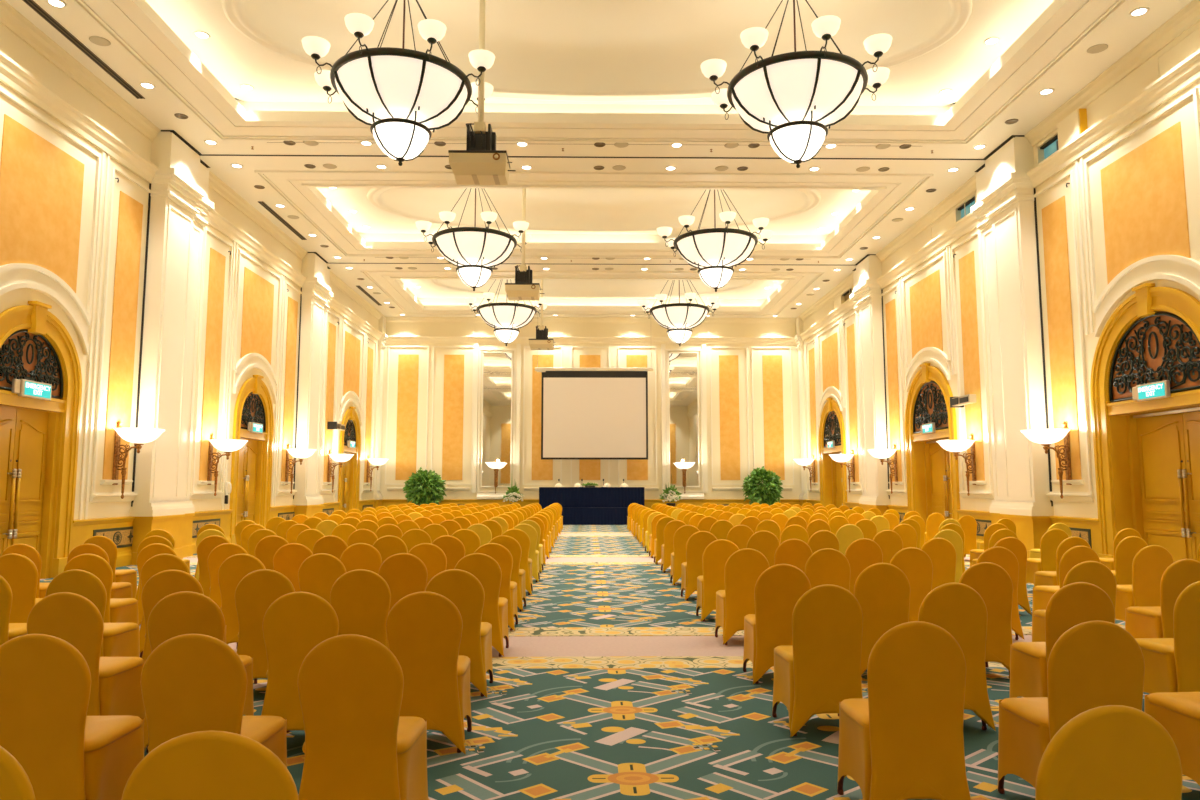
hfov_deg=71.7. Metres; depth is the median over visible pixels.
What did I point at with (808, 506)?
banquet chair
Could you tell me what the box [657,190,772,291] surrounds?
chandelier
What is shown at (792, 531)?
banquet chair
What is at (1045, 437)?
wall sconce
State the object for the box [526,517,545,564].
banquet chair
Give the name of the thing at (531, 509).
banquet chair
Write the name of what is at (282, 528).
banquet chair
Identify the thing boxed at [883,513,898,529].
banquet chair
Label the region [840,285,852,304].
window
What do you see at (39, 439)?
door
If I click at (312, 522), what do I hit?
banquet chair
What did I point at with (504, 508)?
banquet chair
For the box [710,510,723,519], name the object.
banquet chair
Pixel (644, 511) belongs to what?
banquet chair
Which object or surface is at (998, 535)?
banquet chair
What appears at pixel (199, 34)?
recessed light
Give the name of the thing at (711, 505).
banquet chair
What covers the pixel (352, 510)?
banquet chair
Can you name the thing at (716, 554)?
banquet chair
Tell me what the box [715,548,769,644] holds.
banquet chair
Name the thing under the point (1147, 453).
door
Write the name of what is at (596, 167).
recessed light
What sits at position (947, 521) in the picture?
banquet chair
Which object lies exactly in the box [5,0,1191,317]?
ceiling
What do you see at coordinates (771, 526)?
banquet chair
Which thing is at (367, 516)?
banquet chair
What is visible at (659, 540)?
banquet chair
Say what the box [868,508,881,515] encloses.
banquet chair
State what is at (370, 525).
banquet chair
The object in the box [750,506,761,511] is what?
banquet chair
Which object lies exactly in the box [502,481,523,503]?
flower arrangement
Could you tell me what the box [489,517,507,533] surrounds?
banquet chair
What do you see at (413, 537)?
banquet chair
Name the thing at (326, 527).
banquet chair
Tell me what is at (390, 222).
ceiling recess
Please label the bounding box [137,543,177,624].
banquet chair
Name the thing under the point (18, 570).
banquet chair
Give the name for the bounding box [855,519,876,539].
banquet chair
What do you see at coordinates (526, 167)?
recessed light
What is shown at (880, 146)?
ceiling speaker
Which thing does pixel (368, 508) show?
banquet chair
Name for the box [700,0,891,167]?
chandelier
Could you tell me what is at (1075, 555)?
banquet chair
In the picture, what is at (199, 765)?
banquet chair
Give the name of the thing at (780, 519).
banquet chair
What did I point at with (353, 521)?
banquet chair
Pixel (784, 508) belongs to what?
banquet chair
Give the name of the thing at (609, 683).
floor
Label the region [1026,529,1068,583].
banquet chair
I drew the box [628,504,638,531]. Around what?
banquet chair
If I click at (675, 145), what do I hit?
recessed light
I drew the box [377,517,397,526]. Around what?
banquet chair
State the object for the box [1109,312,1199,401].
grille
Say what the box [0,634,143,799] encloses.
banquet chair
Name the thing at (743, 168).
recessed light
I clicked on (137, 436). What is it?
wall sconce
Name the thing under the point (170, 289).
wall
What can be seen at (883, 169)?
recessed light
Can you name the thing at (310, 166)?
recessed light
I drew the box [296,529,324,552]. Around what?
banquet chair
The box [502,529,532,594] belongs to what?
banquet chair
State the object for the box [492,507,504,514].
banquet chair
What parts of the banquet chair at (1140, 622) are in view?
seat, backrest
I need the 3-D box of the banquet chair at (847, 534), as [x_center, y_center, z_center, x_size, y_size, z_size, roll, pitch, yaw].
[3.900,2.428,13.212,0.496,0.918,0.545,0,-6,-2]
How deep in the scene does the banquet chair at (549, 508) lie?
22.92 m
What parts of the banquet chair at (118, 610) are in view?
backrest, seat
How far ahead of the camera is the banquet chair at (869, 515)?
19.51 m
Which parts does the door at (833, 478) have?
lunette panel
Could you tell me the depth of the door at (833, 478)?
31.97 m
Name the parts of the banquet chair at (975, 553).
seat, backrest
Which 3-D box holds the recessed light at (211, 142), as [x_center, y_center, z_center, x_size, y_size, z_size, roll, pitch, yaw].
[-8.224,-5.444,17.549,0.270,0.014,0.270,0,-6,-1]
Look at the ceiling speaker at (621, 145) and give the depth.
17.69 m
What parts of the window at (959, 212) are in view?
pane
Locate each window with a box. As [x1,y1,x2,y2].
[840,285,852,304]
[954,191,976,222]
[1035,108,1087,164]
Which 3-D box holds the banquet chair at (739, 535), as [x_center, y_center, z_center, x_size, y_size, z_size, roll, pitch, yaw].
[2.158,2.406,13.004,0.496,0.918,0.545,0,-6,-4]
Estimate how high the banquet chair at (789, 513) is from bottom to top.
0.918 m
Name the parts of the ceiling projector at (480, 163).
mount plate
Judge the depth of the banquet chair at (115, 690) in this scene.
4.74 m
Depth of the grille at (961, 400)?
19.80 m
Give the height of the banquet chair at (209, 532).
0.918 m
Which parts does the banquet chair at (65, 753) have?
backrest, seat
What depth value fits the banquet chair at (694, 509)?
24.45 m
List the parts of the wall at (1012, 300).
ochre panel, ochre panel, arch moulding, panel moulding, ochre panel, ochre panel, ochre panel, arch moulding, panel moulding, ochre panel, cornice moulding, ochre panel, panel moulding, ochre panel, arch moulding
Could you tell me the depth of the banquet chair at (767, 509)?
23.41 m
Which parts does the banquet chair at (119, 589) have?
backrest, seat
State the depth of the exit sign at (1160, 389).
13.39 m
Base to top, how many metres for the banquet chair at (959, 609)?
0.930 m
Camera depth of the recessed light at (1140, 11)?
12.70 m
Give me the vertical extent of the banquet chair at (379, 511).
0.918 m
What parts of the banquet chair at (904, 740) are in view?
leg, seat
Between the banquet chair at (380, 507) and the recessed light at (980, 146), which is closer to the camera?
the recessed light at (980, 146)
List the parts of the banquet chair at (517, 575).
seat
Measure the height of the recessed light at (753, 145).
0.012 m
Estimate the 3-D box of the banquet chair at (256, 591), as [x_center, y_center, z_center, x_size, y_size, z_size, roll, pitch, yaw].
[-2.447,1.721,6.255,0.496,0.930,0.545,0,-6,-2]
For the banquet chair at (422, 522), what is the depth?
15.99 m
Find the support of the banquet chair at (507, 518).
on the floor
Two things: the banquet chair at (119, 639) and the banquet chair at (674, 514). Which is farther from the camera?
the banquet chair at (674, 514)
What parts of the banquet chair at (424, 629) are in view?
seat, leg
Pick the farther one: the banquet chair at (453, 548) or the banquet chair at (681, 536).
the banquet chair at (681, 536)
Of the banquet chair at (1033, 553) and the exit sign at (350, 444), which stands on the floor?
the banquet chair at (1033, 553)
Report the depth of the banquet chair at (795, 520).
16.43 m
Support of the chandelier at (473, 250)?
hanging from the ceiling
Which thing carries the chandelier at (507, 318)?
hanging from the ceiling
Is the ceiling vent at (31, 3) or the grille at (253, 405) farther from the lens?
the grille at (253, 405)
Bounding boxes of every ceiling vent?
[23,0,144,98]
[258,201,306,239]
[356,286,380,305]
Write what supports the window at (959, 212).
in the wall at (1012, 300)
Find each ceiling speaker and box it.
[89,36,110,45]
[287,215,298,218]
[303,141,317,145]
[323,164,336,168]
[612,165,625,170]
[614,143,627,147]
[715,166,727,170]
[724,143,738,147]
[856,167,869,171]
[876,144,890,148]
[892,218,902,221]
[1087,44,1107,53]
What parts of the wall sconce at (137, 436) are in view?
stem, arm, lamp shade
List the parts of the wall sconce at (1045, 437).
lamp shade, arm, stem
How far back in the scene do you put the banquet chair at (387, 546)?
10.08 m
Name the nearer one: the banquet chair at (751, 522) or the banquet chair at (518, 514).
the banquet chair at (751, 522)
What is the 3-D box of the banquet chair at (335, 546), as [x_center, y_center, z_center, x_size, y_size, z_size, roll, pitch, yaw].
[-3.279,2.131,10.317,0.496,0.918,0.545,0,-6,0]
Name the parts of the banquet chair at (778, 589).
leg, seat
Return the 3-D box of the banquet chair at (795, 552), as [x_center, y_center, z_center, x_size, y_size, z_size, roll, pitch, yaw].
[2.204,2.066,9.683,0.496,0.918,0.545,0,-6,-2]
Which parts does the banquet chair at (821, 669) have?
leg, seat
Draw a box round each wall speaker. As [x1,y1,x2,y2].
[327,422,344,430]
[950,394,975,407]
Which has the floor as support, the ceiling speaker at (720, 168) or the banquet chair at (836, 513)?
the banquet chair at (836, 513)
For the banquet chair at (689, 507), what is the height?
0.918 m
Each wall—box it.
[0,0,387,566]
[380,317,801,508]
[794,0,1199,557]
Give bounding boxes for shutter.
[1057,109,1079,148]
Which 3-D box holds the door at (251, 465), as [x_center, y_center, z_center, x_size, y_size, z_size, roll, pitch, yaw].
[-9.403,1.562,21.972,0.670,4.450,2.560,0,-6,-1]
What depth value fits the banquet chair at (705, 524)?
16.18 m
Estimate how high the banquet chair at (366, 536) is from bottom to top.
0.918 m
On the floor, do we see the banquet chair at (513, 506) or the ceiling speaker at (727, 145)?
the banquet chair at (513, 506)
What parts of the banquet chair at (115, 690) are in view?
backrest, seat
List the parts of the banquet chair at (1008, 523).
backrest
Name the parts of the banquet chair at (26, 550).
seat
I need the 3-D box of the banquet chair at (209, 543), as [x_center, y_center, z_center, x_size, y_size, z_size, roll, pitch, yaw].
[-4.701,2.132,10.325,0.496,0.918,0.545,0,-6,-2]
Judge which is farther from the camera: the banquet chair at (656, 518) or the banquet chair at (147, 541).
the banquet chair at (656, 518)
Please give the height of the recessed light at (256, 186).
0.012 m
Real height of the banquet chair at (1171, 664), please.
0.930 m
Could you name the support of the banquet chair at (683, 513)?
on the floor
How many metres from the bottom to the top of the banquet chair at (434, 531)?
0.918 m
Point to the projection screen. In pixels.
(587, 413)
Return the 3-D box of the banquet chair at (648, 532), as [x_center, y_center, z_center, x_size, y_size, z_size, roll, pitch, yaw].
[1.287,3.042,19.153,0.496,0.930,0.545,0,-6,-3]
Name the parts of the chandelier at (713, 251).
lamp shade, lamp shade, lamp shade, lamp arm, rod, lamp shade, lamp shade, suspension rod, lamp arm, lamp shade, lamp shade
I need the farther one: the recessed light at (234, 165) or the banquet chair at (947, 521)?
the recessed light at (234, 165)
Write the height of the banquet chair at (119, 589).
0.918 m
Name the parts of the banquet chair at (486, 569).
seat, leg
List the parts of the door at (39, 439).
lunette panel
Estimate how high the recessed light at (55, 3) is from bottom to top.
0.014 m
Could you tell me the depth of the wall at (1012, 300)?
16.93 m
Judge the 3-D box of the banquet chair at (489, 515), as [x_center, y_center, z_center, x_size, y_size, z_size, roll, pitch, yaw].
[-2.798,3.160,20.367,0.496,0.918,0.545,0,-6,-3]
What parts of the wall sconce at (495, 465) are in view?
lamp shade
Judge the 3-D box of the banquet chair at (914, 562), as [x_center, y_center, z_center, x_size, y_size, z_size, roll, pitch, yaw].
[3.049,1.939,8.385,0.496,0.930,0.545,0,-6,-4]
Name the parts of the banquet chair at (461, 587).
seat, leg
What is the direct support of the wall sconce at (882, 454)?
attached to the wall at (1012, 300)
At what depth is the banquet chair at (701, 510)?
23.13 m
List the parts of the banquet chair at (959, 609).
leg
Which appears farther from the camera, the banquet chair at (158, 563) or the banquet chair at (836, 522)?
the banquet chair at (836, 522)
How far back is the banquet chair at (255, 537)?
11.56 m
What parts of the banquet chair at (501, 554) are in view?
seat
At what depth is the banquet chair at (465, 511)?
21.53 m
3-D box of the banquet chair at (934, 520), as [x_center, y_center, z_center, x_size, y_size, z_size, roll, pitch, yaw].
[7.396,2.974,18.545,0.496,0.918,0.545,1,-6,-7]
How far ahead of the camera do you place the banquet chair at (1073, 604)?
5.24 m
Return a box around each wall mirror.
[480,352,512,486]
[668,352,699,486]
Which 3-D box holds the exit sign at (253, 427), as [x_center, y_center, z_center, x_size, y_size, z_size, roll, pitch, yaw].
[-9.146,0.739,22.040,0.082,0.270,0.860,0,-6,-1]
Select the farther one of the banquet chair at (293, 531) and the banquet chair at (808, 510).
the banquet chair at (808, 510)
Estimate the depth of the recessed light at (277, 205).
21.51 m
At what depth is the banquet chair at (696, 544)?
11.08 m
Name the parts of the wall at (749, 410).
ochre panel, ochre panel, ochre panel, ochre panel, cornice moulding, ochre panel, ochre panel, ochre panel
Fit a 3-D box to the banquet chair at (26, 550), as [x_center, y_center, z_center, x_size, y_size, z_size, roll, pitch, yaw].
[-6.072,1.987,8.908,0.496,0.918,0.545,0,-6,1]
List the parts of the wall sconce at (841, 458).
lamp shade, arm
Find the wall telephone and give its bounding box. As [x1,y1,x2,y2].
[224,482,231,503]
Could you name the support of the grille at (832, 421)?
attached to the door at (833, 478)
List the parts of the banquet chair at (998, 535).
backrest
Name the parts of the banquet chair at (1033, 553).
seat, backrest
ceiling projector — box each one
[448,0,515,184]
[505,189,544,300]
[529,280,554,349]
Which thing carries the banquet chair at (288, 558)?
on the floor
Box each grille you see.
[0,329,62,398]
[241,392,265,431]
[337,424,344,429]
[344,420,355,446]
[472,175,479,184]
[493,175,499,184]
[824,411,840,447]
[913,381,947,432]
[952,396,967,404]
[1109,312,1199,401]
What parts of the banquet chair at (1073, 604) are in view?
seat, backrest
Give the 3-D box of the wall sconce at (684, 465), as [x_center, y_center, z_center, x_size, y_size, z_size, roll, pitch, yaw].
[3.596,3.191,34.942,0.860,1.490,0.870,0,-6,-1]
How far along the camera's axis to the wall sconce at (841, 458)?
28.57 m
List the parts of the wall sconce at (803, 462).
lamp shade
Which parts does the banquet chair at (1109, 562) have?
seat, backrest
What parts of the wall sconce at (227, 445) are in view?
stem, arm, lamp shade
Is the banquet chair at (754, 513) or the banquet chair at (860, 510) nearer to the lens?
the banquet chair at (754, 513)
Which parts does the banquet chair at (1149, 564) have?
seat, backrest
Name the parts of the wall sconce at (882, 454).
lamp shade, arm, stem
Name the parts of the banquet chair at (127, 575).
backrest, seat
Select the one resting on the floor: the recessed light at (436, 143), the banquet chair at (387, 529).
the banquet chair at (387, 529)
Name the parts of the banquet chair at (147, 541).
backrest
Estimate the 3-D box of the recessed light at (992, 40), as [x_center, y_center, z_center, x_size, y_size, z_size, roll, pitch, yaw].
[6.881,-6.301,14.578,0.270,0.014,0.270,0,-6,-1]
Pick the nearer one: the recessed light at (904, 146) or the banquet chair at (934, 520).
the recessed light at (904, 146)
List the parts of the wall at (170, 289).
ochre panel, arch moulding, panel moulding, ochre panel, cornice moulding, ochre panel, panel moulding, arch moulding, ochre panel, ochre panel, ochre panel, panel moulding, arch moulding, ochre panel, ochre panel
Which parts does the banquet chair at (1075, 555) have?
seat, backrest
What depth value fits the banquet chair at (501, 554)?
8.77 m
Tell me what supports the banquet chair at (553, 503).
on the floor
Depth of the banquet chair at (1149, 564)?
8.49 m
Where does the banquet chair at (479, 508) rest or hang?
on the floor
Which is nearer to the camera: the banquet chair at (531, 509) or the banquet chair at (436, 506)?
the banquet chair at (531, 509)
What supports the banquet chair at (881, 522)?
on the floor
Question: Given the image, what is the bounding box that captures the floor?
[40,525,1199,799]
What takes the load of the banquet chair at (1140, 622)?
on the floor
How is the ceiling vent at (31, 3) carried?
in the ceiling
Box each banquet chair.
[0,553,42,622]
[0,576,26,645]
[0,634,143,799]
[0,746,35,799]
[1,544,48,597]
[27,592,145,718]
[46,569,139,656]
[63,554,137,623]
[67,543,131,598]
[83,536,136,598]
[121,731,298,799]
[135,536,190,599]
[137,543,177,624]
[139,554,189,657]
[140,634,286,766]
[141,570,225,660]
[144,529,189,570]
[144,591,253,752]
[194,524,224,577]
[196,529,226,579]
[197,535,229,596]
[208,543,247,608]
[218,554,265,648]
[234,520,255,546]
[235,569,294,683]
[240,524,265,553]
[248,529,276,556]
[255,535,288,569]
[261,592,338,732]
[266,517,284,532]
[273,543,312,591]
[276,520,297,540]
[286,524,310,543]
[291,514,307,523]
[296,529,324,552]
[297,634,427,799]
[298,553,345,604]
[303,517,321,528]
[313,512,328,520]
[313,535,347,559]
[316,520,337,535]
[326,514,343,524]
[330,569,390,648]
[331,510,346,517]
[331,524,356,543]
[340,517,360,527]
[340,543,381,573]
[344,512,361,518]
[347,509,361,513]
[347,529,377,546]
[356,520,378,532]
[359,514,377,522]
[360,510,375,516]
[362,507,375,512]
[373,535,407,562]
[375,506,387,510]
[375,509,389,515]
[375,524,402,538]
[376,512,393,520]
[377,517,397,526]
[379,553,427,611]
[386,591,471,753]
[389,507,401,512]
[390,510,404,517]
[394,514,412,523]
[397,520,419,533]
[400,506,411,511]
[401,529,431,551]
[403,509,415,514]
[408,512,422,520]
[408,543,446,589]
[414,507,424,512]
[414,517,432,529]
[420,510,433,517]
[423,524,447,541]
[424,506,434,510]
[425,569,492,696]
[429,514,445,523]
[431,509,442,513]
[432,535,464,569]
[433,505,442,508]
[439,512,454,519]
[439,520,460,535]
[440,507,451,511]
[449,510,463,517]
[450,506,460,510]
[451,529,480,555]
[452,517,470,528]
[454,553,508,656]
[459,509,472,514]
[462,514,478,524]
[467,507,478,512]
[467,524,491,545]
[471,512,487,523]
[474,506,485,511]
[474,543,517,630]
[481,510,493,519]
[481,520,501,538]
[488,509,499,516]
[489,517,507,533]
[489,535,525,611]
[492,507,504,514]
[497,514,513,529]
[499,506,509,512]
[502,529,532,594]
[504,512,517,526]
[508,504,517,509]
[510,510,523,523]
[513,524,539,581]
[515,509,526,519]
[518,520,543,572]
[519,507,530,517]
[524,506,533,515]
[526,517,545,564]
[529,504,538,512]
[531,514,549,558]
[534,512,551,552]
[539,510,553,547]
[540,509,554,543]
[544,507,556,539]
[547,506,558,536]
[550,505,560,533]
[551,504,561,531]
[553,503,562,529]
[627,503,636,529]
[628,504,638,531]
[631,505,642,533]
[633,506,644,536]
[635,507,649,539]
[638,509,651,542]
[642,510,656,546]
[645,512,661,552]
[649,514,668,557]
[651,503,659,509]
[654,517,674,563]
[658,505,667,512]
[661,520,685,572]
[662,506,672,514]
[666,507,677,516]
[670,525,698,585]
[671,508,682,519]
[677,510,690,520]
[680,504,689,509]
[681,531,716,600]
[683,512,697,524]
[685,505,694,510]
[689,514,705,527]
[691,506,700,511]
[696,507,707,513]
[696,539,738,621]
[698,516,717,531]
[703,508,715,516]
[707,504,716,508]
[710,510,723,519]
[710,520,733,539]
[714,505,724,509]
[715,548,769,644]
[718,512,733,520]
[722,506,731,511]
[727,525,753,549]
[728,507,739,514]
[729,514,745,525]
[737,508,749,515]
[740,516,759,532]
[742,505,752,509]
[743,564,810,683]
[745,510,759,517]
[747,531,779,566]
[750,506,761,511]
[755,520,780,542]
[757,511,772,521]
[760,507,771,512]
[769,504,778,508]
[770,508,783,515]
[770,514,788,536]
[772,584,862,736]
[774,539,812,572]
[779,505,789,511]
[780,525,808,543]
[783,510,796,518]
[785,516,806,528]
[789,507,800,512]
[795,511,810,525]
[800,508,813,515]
[802,505,814,511]
[805,548,850,590]
[806,519,830,538]
[808,513,828,523]
[808,530,838,552]
[813,503,823,508]
[813,509,828,518]
[814,507,827,511]
[825,504,836,510]
[828,508,841,515]
[828,511,845,520]
[828,516,848,535]
[836,524,863,554]
[837,621,970,799]
[838,505,849,512]
[844,509,856,518]
[845,538,882,594]
[847,513,864,524]
[852,507,864,513]
[854,563,909,674]
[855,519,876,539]
[861,511,875,519]
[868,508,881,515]
[871,516,888,533]
[873,530,902,563]
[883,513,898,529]
[884,509,899,521]
[890,547,932,621]
[892,524,916,548]
[899,519,920,548]
[903,511,920,519]
[908,515,924,548]
[918,583,995,730]
[921,538,955,589]
[925,513,944,542]
[934,529,962,582]
[938,519,960,531]
[939,523,965,573]
[958,515,976,556]
[959,562,1012,678]
[970,523,1007,566]
[972,529,1017,564]
[976,546,1024,639]
[980,518,1015,548]
[994,537,1031,614]
[998,620,1144,793]
[1009,582,1114,697]
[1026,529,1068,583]
[1029,523,1071,557]
[1032,545,1100,610]
[1032,561,1116,641]
[1034,536,1090,586]
[1035,705,1182,799]
[1100,528,1141,569]
[1111,536,1147,584]
[1115,545,1173,620]
[1125,559,1199,637]
[1135,581,1199,693]
[1144,692,1199,785]
[1197,544,1199,561]
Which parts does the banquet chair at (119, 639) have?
backrest, seat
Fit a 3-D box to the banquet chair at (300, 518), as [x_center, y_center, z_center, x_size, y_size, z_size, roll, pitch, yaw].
[-6.257,2.871,17.538,0.496,0.918,0.545,0,-6,0]
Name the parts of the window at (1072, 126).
frame, pane, shutter rail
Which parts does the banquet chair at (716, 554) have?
seat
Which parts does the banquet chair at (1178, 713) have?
seat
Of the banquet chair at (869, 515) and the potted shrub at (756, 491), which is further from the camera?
the potted shrub at (756, 491)
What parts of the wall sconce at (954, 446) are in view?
lamp shade, arm, stem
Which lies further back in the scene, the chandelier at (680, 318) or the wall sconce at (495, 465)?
the wall sconce at (495, 465)
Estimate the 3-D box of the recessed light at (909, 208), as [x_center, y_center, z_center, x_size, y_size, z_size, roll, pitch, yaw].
[8.127,-5.011,21.773,0.270,0.014,0.270,0,-6,-1]
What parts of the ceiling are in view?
oval moulding, coffer moulding, coffer moulding, oval moulding, oval moulding, coffer moulding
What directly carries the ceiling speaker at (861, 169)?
attached to the ceiling
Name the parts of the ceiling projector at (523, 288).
mount plate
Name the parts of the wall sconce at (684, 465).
lamp shade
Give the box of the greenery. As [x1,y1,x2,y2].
[581,482,597,486]
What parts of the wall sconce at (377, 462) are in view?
lamp shade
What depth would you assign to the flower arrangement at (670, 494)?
34.05 m
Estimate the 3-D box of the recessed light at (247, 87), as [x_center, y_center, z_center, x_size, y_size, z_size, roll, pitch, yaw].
[-6.925,-6.127,16.271,0.270,0.014,0.270,0,-6,-1]
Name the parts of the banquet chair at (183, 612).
seat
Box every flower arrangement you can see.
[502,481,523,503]
[660,474,682,506]
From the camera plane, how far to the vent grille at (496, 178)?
13.56 m
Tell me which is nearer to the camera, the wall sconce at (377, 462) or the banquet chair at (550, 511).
the banquet chair at (550, 511)
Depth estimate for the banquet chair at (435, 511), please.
21.47 m
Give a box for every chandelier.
[301,0,494,165]
[415,188,531,290]
[465,279,546,345]
[638,280,719,346]
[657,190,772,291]
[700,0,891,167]
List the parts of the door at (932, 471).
lunette panel, closer rail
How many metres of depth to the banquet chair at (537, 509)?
27.09 m
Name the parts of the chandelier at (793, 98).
lamp shade, lamp arm, lamp shade, lamp arm, lamp shade, lamp arm, suspension rod, suspension rod, rod, lamp shade, suspension rod, suspension rod, lamp arm, lamp shade, lamp arm, lamp arm, lamp shade, lamp shade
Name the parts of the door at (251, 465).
lunette panel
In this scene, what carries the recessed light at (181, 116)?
in the ceiling
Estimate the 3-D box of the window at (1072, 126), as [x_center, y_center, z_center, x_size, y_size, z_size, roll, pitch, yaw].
[9.102,-5.010,16.160,0.550,0.580,1.715,0,-6,-1]
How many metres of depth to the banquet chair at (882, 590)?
6.53 m
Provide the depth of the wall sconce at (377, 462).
33.30 m
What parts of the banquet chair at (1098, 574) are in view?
seat, backrest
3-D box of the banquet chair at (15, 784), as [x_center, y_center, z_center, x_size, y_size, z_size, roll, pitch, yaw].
[-1.634,1.315,2.284,0.496,0.930,0.545,0,-6,0]
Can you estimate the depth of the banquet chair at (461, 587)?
6.05 m
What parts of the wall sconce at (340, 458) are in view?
stem, arm, lamp shade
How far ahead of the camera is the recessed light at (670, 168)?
18.99 m
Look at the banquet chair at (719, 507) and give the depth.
25.99 m
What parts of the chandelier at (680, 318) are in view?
lamp shade, lamp shade, lamp shade, lamp shade, lamp shade, lamp shade, lamp shade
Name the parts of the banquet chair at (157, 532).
backrest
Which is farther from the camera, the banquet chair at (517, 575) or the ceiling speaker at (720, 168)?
the ceiling speaker at (720, 168)
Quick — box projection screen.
[535,350,653,458]
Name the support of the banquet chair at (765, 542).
on the floor
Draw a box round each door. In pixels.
[0,301,81,578]
[229,375,273,543]
[338,407,360,513]
[819,398,846,507]
[905,363,959,531]
[1090,283,1199,561]
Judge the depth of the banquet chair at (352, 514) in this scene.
18.72 m
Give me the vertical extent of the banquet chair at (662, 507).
0.918 m
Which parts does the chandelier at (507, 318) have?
lamp shade, lamp shade, lamp shade, lamp shade, lamp shade, lamp shade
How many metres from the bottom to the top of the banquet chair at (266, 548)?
0.918 m
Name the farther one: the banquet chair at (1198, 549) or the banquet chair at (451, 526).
the banquet chair at (451, 526)
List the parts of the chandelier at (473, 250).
lamp shade, lamp shade, lamp shade, lamp shade, rod, lamp shade, suspension rod, lamp arm, lamp shade, lamp shade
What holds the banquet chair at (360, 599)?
on the floor
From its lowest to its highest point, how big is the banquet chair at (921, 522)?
0.918 m
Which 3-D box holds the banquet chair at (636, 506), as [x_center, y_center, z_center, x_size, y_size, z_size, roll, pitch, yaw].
[1.218,3.728,25.911,0.496,0.918,0.545,0,-6,-2]
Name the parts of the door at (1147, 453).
lunette panel, closer rail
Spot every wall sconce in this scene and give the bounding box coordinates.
[112,420,164,498]
[207,433,247,495]
[285,444,316,493]
[327,449,353,492]
[366,454,387,490]
[485,459,504,493]
[675,459,694,492]
[793,455,814,490]
[829,450,854,491]
[867,444,897,493]
[937,434,975,495]
[1021,421,1071,498]
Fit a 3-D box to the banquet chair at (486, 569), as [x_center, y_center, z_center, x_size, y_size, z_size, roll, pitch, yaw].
[-1.103,1.868,7.692,0.496,0.930,0.545,0,-6,0]
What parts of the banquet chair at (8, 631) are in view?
backrest, seat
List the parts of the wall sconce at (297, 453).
stem, arm, lamp shade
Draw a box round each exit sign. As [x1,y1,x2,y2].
[12,379,51,400]
[247,422,262,433]
[347,440,354,447]
[827,441,834,448]
[921,422,935,433]
[1132,380,1170,401]
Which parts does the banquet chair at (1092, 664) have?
leg, seat, backrest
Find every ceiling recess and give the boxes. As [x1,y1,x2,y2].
[145,0,1053,114]
[317,188,870,243]
[400,279,784,305]
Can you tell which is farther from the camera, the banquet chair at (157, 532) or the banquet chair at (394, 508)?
the banquet chair at (394, 508)
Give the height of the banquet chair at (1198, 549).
0.918 m
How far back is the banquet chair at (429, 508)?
24.23 m
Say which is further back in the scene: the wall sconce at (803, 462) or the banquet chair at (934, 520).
the wall sconce at (803, 462)
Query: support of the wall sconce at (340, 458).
attached to the wall at (170, 289)
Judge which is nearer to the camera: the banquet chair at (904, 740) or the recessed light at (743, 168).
the banquet chair at (904, 740)
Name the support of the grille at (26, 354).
attached to the door at (39, 439)
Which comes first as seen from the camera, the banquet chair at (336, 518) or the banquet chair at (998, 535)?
the banquet chair at (998, 535)
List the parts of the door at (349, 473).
lunette panel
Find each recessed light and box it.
[46,0,66,7]
[139,82,155,88]
[174,113,187,118]
[193,31,209,38]
[204,140,217,144]
[231,163,242,167]
[239,84,253,90]
[254,185,264,188]
[275,204,285,207]
[283,141,295,144]
[304,164,315,168]
[360,141,372,145]
[376,164,386,168]
[434,142,445,145]
[516,142,527,146]
[521,165,532,169]
[594,142,605,146]
[594,166,603,169]
[665,166,675,170]
[670,143,682,147]
[737,166,747,170]
[748,143,759,147]
[808,167,819,171]
[824,144,836,148]
[878,167,889,171]
[899,144,911,148]
[904,207,914,210]
[947,167,958,171]
[973,144,985,149]
[983,37,999,44]
[1005,119,1017,123]
[1038,88,1054,94]
[1129,7,1149,16]
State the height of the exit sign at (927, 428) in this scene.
0.270 m
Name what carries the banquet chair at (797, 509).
on the floor
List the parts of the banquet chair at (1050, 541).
seat, backrest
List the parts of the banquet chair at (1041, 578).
seat, backrest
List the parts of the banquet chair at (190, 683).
backrest, seat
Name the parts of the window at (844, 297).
pane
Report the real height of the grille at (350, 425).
1.018 m
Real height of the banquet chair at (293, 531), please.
0.918 m
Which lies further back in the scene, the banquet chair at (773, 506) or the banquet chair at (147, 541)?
the banquet chair at (773, 506)
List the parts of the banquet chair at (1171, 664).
seat, backrest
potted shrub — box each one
[402,467,445,505]
[742,466,783,504]
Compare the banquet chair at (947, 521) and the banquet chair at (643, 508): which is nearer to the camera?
the banquet chair at (947, 521)
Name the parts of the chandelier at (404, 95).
lamp shade, lamp arm, lamp shade, lamp arm, lamp shade, lamp arm, suspension rod, suspension rod, suspension rod, lamp shade, rod, suspension rod, lamp arm, suspension rod, lamp shade, suspension rod, lamp arm, lamp shade, lamp shade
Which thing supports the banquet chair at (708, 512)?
on the floor
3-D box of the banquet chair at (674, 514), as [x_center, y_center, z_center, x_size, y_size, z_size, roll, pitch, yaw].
[2.059,3.320,21.925,0.496,0.918,0.545,0,-6,-3]
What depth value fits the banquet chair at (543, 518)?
17.39 m
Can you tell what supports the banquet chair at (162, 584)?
on the floor
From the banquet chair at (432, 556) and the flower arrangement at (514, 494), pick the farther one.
the flower arrangement at (514, 494)

